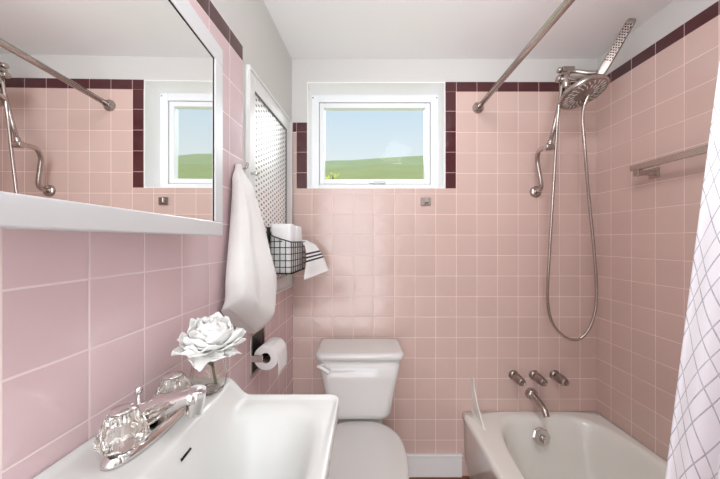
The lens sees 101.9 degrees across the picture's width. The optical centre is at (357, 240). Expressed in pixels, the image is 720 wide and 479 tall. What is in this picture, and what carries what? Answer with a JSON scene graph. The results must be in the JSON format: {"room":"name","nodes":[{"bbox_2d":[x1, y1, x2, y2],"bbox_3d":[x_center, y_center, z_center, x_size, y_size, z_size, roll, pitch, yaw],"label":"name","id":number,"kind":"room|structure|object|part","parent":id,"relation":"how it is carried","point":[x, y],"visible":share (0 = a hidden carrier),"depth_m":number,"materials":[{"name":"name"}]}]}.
{"room":"bathroom","nodes":[
{"label":"bathroom","id":0,"kind":"room"},
{"bbox_2d":[0,0,292,478],"bbox_3d":[-0.503,0.138,0.259,0.120,2.214,2.616,0,0,4],"label":"wall","id":1,"kind":"structure","parent":0,"point":[88,319],"depth_m":0.51,"materials":[{"name":"tile"}]},
{"bbox_2d":[0,0,222,235],"bbox_3d":[-0.376,-0.227,0.438,0.141,0.429,0.476,0,0,0],"label":"mirror","id":2,"kind":"object","parent":1,"relation":"attached to","point":[111,111],"visible":1,"depth_m":0.36,"materials":[{"name":"mirror"}]},
{"bbox_2d":[32,378,338,478],"bbox_3d":[-0.242,0.411,0.467,0.402,0.197,0.433,0,0,0],"label":"sink","id":3,"kind":"object","parent":1,"relation":"attached to","point":[238,434],"visible":0.77,"depth_m":0.56,"materials":[{"name":"ceramic"}]},
{"bbox_2d":[93,371,206,470],"bbox_3d":[-0.345,0.279,0.486,0.144,0.076,0.142,0,0,-43],"label":"sink faucet","id":4,"kind":"object","parent":3,"relation":"on","point":[128,429],"visible":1,"depth_m":0.46,"materials":[{"name":"silver metal"}]},
{"bbox_3d":[-0.348,0.276,0.431,0.061,0.051,0.061,0,0,25],"label":"handle","id":5,"kind":"part","parent":4,"relation":"part of","materials":[{"name":"clear glass"}]},
{"bbox_3d":[-0.348,0.304,0.431,0.042,0.010,0.042,0,0,3],"label":"handle","id":6,"kind":"part","parent":4,"relation":"part of","materials":[{"name":"silver metal"}]},
{"bbox_3d":[-0.366,0.274,0.487,0.012,0.063,0.012,0,0,3],"label":"lift rod","id":7,"kind":"part","parent":4,"relation":"part of","materials":[{"name":"silver metal"}]},
{"bbox_3d":[-0.345,0.310,0.486,0.054,0.015,0.168,0,0,3],"label":"plate","id":8,"kind":"part","parent":4,"relation":"part of","materials":[{"name":"silver metal"}]},
{"bbox_3d":[-0.311,0.275,0.484,0.119,0.068,0.040,0,0,3],"label":"spout","id":9,"kind":"part","parent":4,"relation":"part of","materials":[{"name":"silver metal"}]},
{"bbox_3d":[-0.342,0.276,0.541,0.061,0.051,0.061,0,0,25],"label":"handle","id":10,"kind":"part","parent":4,"relation":"part of","materials":[{"name":"clear glass"}]},
{"bbox_2d":[190,357,227,395],"bbox_3d":[-0.317,0.277,0.622,0.072,0.080,0.072,0,0,0],"label":"vase","id":11,"kind":"object","parent":3,"relation":"on","point":[213,375],"visible":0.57,"depth_m":0.60,"materials":[{"name":"clear glass"}]},
{"bbox_2d":[171,312,245,371],"bbox_3d":[-0.311,0.235,0.614,0.139,0.148,0.136,0,0,0],"label":"flower","id":12,"kind":"object","parent":11,"relation":"in","point":[212,338],"visible":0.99,"depth_m":0.59,"materials":[{"name":"white plant"}]},
{"bbox_2d":[250,326,267,377],"bbox_3d":[-0.356,0.409,1.099,0.046,0.158,0.130,0,0,4],"label":"paper holder","id":13,"kind":"object","parent":1,"relation":"attached to","point":[257,339],"visible":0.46,"depth_m":1.06,"materials":[{"name":"silver metal"}]},
{"bbox_3d":[-0.359,0.420,1.041,0.043,0.024,0.006,0,0,4],"label":"post","id":14,"kind":"part","parent":13,"relation":"part of","materials":[{"name":"silver metal"}]},
{"bbox_2d":[254,337,286,375],"bbox_3d":[-0.326,0.431,1.096,0.091,0.111,0.099,0,0,4],"label":"toilet paper roll","id":15,"kind":"object","parent":13,"relation":"on","point":[275,347],"visible":0.98,"depth_m":1.05,"materials":[{"name":"paper"}]},
{"bbox_2d":[245,64,291,293],"bbox_3d":[-0.356,-0.191,1.263,0.038,0.852,0.494,0,0,4],"label":"wall organizer","id":16,"kind":"object","parent":1,"relation":"attached to","point":[268,129],"visible":0.68,"depth_m":1.23,"materials":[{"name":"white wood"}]},
{"bbox_3d":[-0.367,-0.240,1.039,0.026,0.020,0.020,0,0,4],"label":"knob","id":17,"kind":"part","parent":16,"relation":"part of","materials":[{"name":"silver metal"}]},
{"bbox_3d":[-0.371,-0.191,1.256,0.002,0.719,0.366,0,0,4],"label":"perforated panel","id":18,"kind":"part","parent":16,"relation":"part of","materials":[{"name":"white metal"}]},
{"bbox_2d":[267,227,305,273],"bbox_3d":[-0.302,0.038,1.280,0.102,0.187,0.255,0,0,4],"label":"wire basket","id":19,"kind":"object","parent":16,"relation":"attached to","point":[268,228],"visible":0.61,"depth_m":1.16,"materials":[{"name":"black metal"}]},
{"bbox_2d":[271,223,295,272],"bbox_3d":[-0.306,0.028,1.203,0.084,0.198,0.088,0,0,4],"label":"folded towel","id":20,"kind":"object","parent":19,"relation":"in","point":[283,231],"visible":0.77,"depth_m":1.16,"materials":[{"name":"white fabric"}]},
{"bbox_2d":[296,226,301,270],"bbox_3d":[-0.298,0.030,1.295,0.084,0.195,0.093,0,0,4],"label":"folded towel","id":21,"kind":"object","parent":19,"relation":"in","point":[298,228],"visible":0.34,"depth_m":1.28,"materials":[{"name":"white fabric"}]},
{"bbox_2d":[302,240,328,279],"bbox_3d":[-0.216,0.084,1.379,0.075,0.179,0.162,0,0,37],"label":"striped cloth","id":22,"kind":"object","parent":19,"relation":"hanging from","point":[316,264],"visible":0.98,"depth_m":1.35,"materials":[{"name":"fabric"}]},
{"label":"towel hook","id":23,"kind":"object","parent":1,"relation":"attached to","visible":0},
{"bbox_2d":[221,164,276,333],"bbox_3d":[-0.331,0.031,0.928,0.114,0.549,0.233,0,0,4],"label":"hand towel","id":24,"kind":"object","parent":23,"relation":"hanging from","point":[251,278],"visible":1,"depth_m":0.88,"materials":[{"name":"white fabric"}]},
{"bbox_2d":[409,476,469,478],"bbox_3d":[0.307,1.295,0.399,2.114,0.100,2.898,0,0,0],"label":"floor","id":25,"kind":"structure","parent":0,"point":[462,477],"depth_m":1.54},
{"bbox_2d":[315,339,408,478],"bbox_3d":[0.008,0.878,1.191,0.410,0.734,0.682,0,0,0],"label":"toilet","id":26,"kind":"object","parent":25,"relation":"on","point":[362,373],"visible":0.87,"depth_m":1.33,"materials":[{"name":"ceramic"}]},
{"bbox_3d":[-0.155,0.578,1.317,0.061,0.045,0.033,0,0,0],"label":"flush lever","id":27,"kind":"part","parent":26,"relation":"part of","materials":[{"name":"ceramic"}]},
{"bbox_3d":[0.008,0.528,1.425,0.410,0.034,0.214,0,0,0],"label":"tank lid","id":28,"kind":"part","parent":26,"relation":"part of","materials":[{"name":"ceramic"}]},
{"bbox_3d":[0.008,0.686,1.429,0.384,0.282,0.195,0,0,0],"label":"tank","id":29,"kind":"part","parent":26,"relation":"part of","materials":[{"name":"ceramic"}]},
{"bbox_3d":[0.008,0.839,1.105,0.366,0.020,0.506,0,0,0],"label":"seat lid","id":30,"kind":"part","parent":26,"relation":"part of","materials":[{"name":"plastic"}]},
{"bbox_2d":[462,411,666,478],"bbox_3d":[0.889,1.073,0.779,0.747,0.344,1.534,0,0,0],"label":"bathtub","id":31,"kind":"object","parent":25,"relation":"on","point":[513,444],"visible":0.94,"depth_m":1.42,"materials":[{"name":"ceramic"}]},
{"bbox_2d":[471,378,485,428],"bbox_3d":[0.606,0.812,1.472,0.014,0.178,0.151,0,0,0],"label":"guard","id":32,"kind":"object","parent":31,"relation":"on","point":[475,410],"visible":1,"depth_m":1.50,"materials":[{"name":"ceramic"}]},
{"bbox_3d":[0.897,0.959,1.428,0.088,0.087,0.029,0,0,0],"label":"overflow plate","id":33,"kind":"part","parent":31,"relation":"part of","materials":[{"name":"silver metal"}]},
{"bbox_3d":[0.897,0.962,1.415,0.018,0.032,0.026,0,0,0],"label":"trip lever","id":34,"kind":"part","parent":31,"relation":"part of","materials":[{"name":"silver metal"}]},
{"bbox_2d":[292,59,596,475],"bbox_3d":[0.307,0.138,1.668,2.114,2.214,0.240,0,0,0],"label":"wall","id":35,"kind":"structure","parent":0,"point":[458,279],"depth_m":1.55,"materials":[{"name":"tile"}]},
{"bbox_2d":[307,82,444,187],"bbox_3d":[0.097,-0.561,1.657,0.733,0.564,0.215,0,0,0],"label":"window","id":36,"kind":"structure","parent":35,"relation":"in","point":[428,97],"depth_m":1.67,"materials":[{"name":"white plastic"}]},
{"bbox_3d":[0.097,-0.561,1.702,0.636,0.467,0.044,0,0,0],"label":"sash","id":37,"kind":"part","parent":36,"relation":"part of","materials":[{"name":"white plastic"}]},
{"bbox_2d":[421,198,430,204],"bbox_3d":[0.358,-0.209,1.533,0.054,0.042,0.030,0,0,0],"label":"robe hook","id":38,"kind":"object","parent":35,"relation":"attached to","point":[424,201],"visible":1,"depth_m":1.54,"materials":[{"name":"metal"}]},
{"bbox_2d":[406,453,461,476],"bbox_3d":[0.102,1.184,1.539,0.893,0.122,0.018,0,0,0],"label":"baseboard","id":39,"kind":"structure","parent":35,"relation":"attached to","point":[420,464],"depth_m":1.54,"materials":[{"name":"tile"}]},
{"bbox_2d":[509,370,525,385],"bbox_3d":[0.824,0.710,1.504,0.052,0.052,0.089,0,0,0],"label":"handle","id":40,"kind":"object","parent":35,"relation":"attached to","point":[514,375],"visible":1,"depth_m":1.49,"materials":[{"name":"metal"}]},
{"bbox_3d":[0.824,0.710,1.492,0.048,0.044,0.065,0,0,0],"label":"knob","id":41,"kind":"part","parent":40,"relation":"part of","materials":[{"name":"metal"}]},
{"bbox_2d":[472,0,574,113],"bbox_3d":[0.618,-0.705,0.774,0.060,0.060,1.549,0,0,1],"label":"curtain rod","id":42,"kind":"object","parent":35,"relation":"attached to","point":[478,107],"visible":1,"depth_m":1.07,"materials":[{"name":"silver metal"}]},
{"bbox_2d":[665,60,719,478],"bbox_3d":[0.547,0.172,0.341,0.193,1.785,0.331,0,0,0],"label":"shower curtain","id":43,"kind":"object","parent":42,"relation":"hanging from","point":[694,445],"visible":1,"depth_m":0.46,"materials":[{"name":"fabric"}]},
{"bbox_2d":[525,388,549,417],"bbox_3d":[0.915,0.820,1.476,0.060,0.086,0.143,0,0,0],"label":"tub spout","id":44,"kind":"object","parent":35,"relation":"attached to","point":[530,393],"visible":1,"depth_m":1.48,"materials":[{"name":"silver metal"}]},
{"bbox_3d":[0.915,0.826,1.468,0.038,0.075,0.128,0,0,0],"label":"spout","id":45,"kind":"part","parent":44,"relation":"part of","materials":[{"name":"silver metal"}]},
{"bbox_2d":[529,370,547,385],"bbox_3d":[0.933,0.710,1.504,0.052,0.052,0.089,0,0,0],"label":"handle","id":46,"kind":"object","parent":35,"relation":"attached to","point":[534,375],"visible":1,"depth_m":1.49,"materials":[{"name":"metal"}]},
{"bbox_3d":[0.933,0.710,1.492,0.048,0.044,0.065,0,0,0],"label":"knob","id":47,"kind":"part","parent":46,"relation":"part of","materials":[{"name":"metal"}]},
{"bbox_2d":[550,370,569,385],"bbox_3d":[1.041,0.710,1.504,0.052,0.052,0.089,0,0,0],"label":"handle","id":48,"kind":"object","parent":35,"relation":"attached to","point":[555,375],"visible":1,"depth_m":1.49,"materials":[{"name":"metal"}]},
{"bbox_3d":[1.041,0.710,1.492,0.048,0.044,0.065,0,0,0],"label":"knob","id":49,"kind":"part","parent":48,"relation":"part of","materials":[{"name":"metal"}]},
{"bbox_2d":[530,66,609,197],"bbox_3d":[0.960,-0.512,1.374,0.188,0.564,0.360,0,0,-22],"label":"shower","id":50,"kind":"object","parent":35,"relation":"attached to","point":[573,96],"visible":0.98,"depth_m":1.31,"materials":[{"name":"silver metal"}]},
{"bbox_3d":[0.906,-0.353,1.451,0.047,0.206,0.191,0,0,19],"label":"shower arm","id":51,"kind":"part","parent":50,"relation":"part of","materials":[{"name":"silver metal"}]},
{"bbox_2d":[546,83,597,340],"bbox_3d":[1.046,-0.109,1.373,0.274,1.220,0.189,0,0,0],"label":"shower hose","id":52,"kind":"object","parent":50,"relation":"hanging from","point":[586,332],"visible":0.95,"depth_m":1.39,"materials":[{"name":"silver metal"}]},
{"bbox_3d":[0.997,-0.755,1.317,0.160,0.048,0.035,0,0,18],"label":"holder arm","id":53,"kind":"part","parent":50,"relation":"part of","materials":[{"name":"silver metal"}]},
{"bbox_2d":[597,18,635,73],"bbox_3d":[1.082,-0.808,1.228,0.020,0.206,0.127,0,0,-43],"label":"shower","id":54,"kind":"object","parent":50,"relation":"on","point":[628,25],"visible":0.91,"depth_m":1.22,"materials":[{"name":"metal"}]},
{"bbox_2d":[263,0,673,58],"bbox_3d":[0.307,-1.019,0.399,2.114,0.100,2.898,0,0,0],"label":"ceiling","id":55,"kind":"structure","parent":0,"point":[308,29],"depth_m":1.32,"materials":[{"name":"paint"}]},
{"bbox_2d":[596,0,719,460],"bbox_3d":[1.314,0.138,0.369,0.100,2.214,2.838,0,0,0],"label":"wall","id":56,"kind":"structure","parent":0,"point":[657,102],"depth_m":1.27,"materials":[{"name":"tile"}]},
{"bbox_2d":[630,145,707,178],"bbox_3d":[1.223,-0.297,0.947,0.082,0.058,0.648,0,0,0],"label":"towel bar","id":57,"kind":"object","parent":56,"relation":"attached to","point":[637,169],"visible":1,"depth_m":1.16,"materials":[{"name":"silver metal"}]},
{"label":"outside","id":58,"kind":"structure","parent":0,"visible":0},
{"bbox_2d":[325,164,423,178],"bbox_3d":[0.000,-1.116,9.925,40.000,6.464,16.150,0,0,0],"label":"slope","id":59,"kind":"structure","parent":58,"point":[378,171],"depth_m":10.41,"materials":[{"name":"green plant"}]},
{"bbox_2d":[325,172,339,178],"bbox_3d":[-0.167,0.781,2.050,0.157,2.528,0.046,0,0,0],"label":"sprig","id":60,"kind":"object","parent":59,"relation":"on","point":[334,176],"visible":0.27,"depth_m":2.05,"materials":[{"name":"yellow plant"}]},
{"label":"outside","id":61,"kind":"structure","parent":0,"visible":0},
{"bbox_2d":[325,156,423,167],"bbox_3d":[0.000,-4.650,29.250,90.000,13.680,21.500,0,0,0],"label":"slope","id":62,"kind":"structure","parent":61,"point":[407,160],"depth_m":31.59,"materials":[{"name":"green plant"}]}
]}

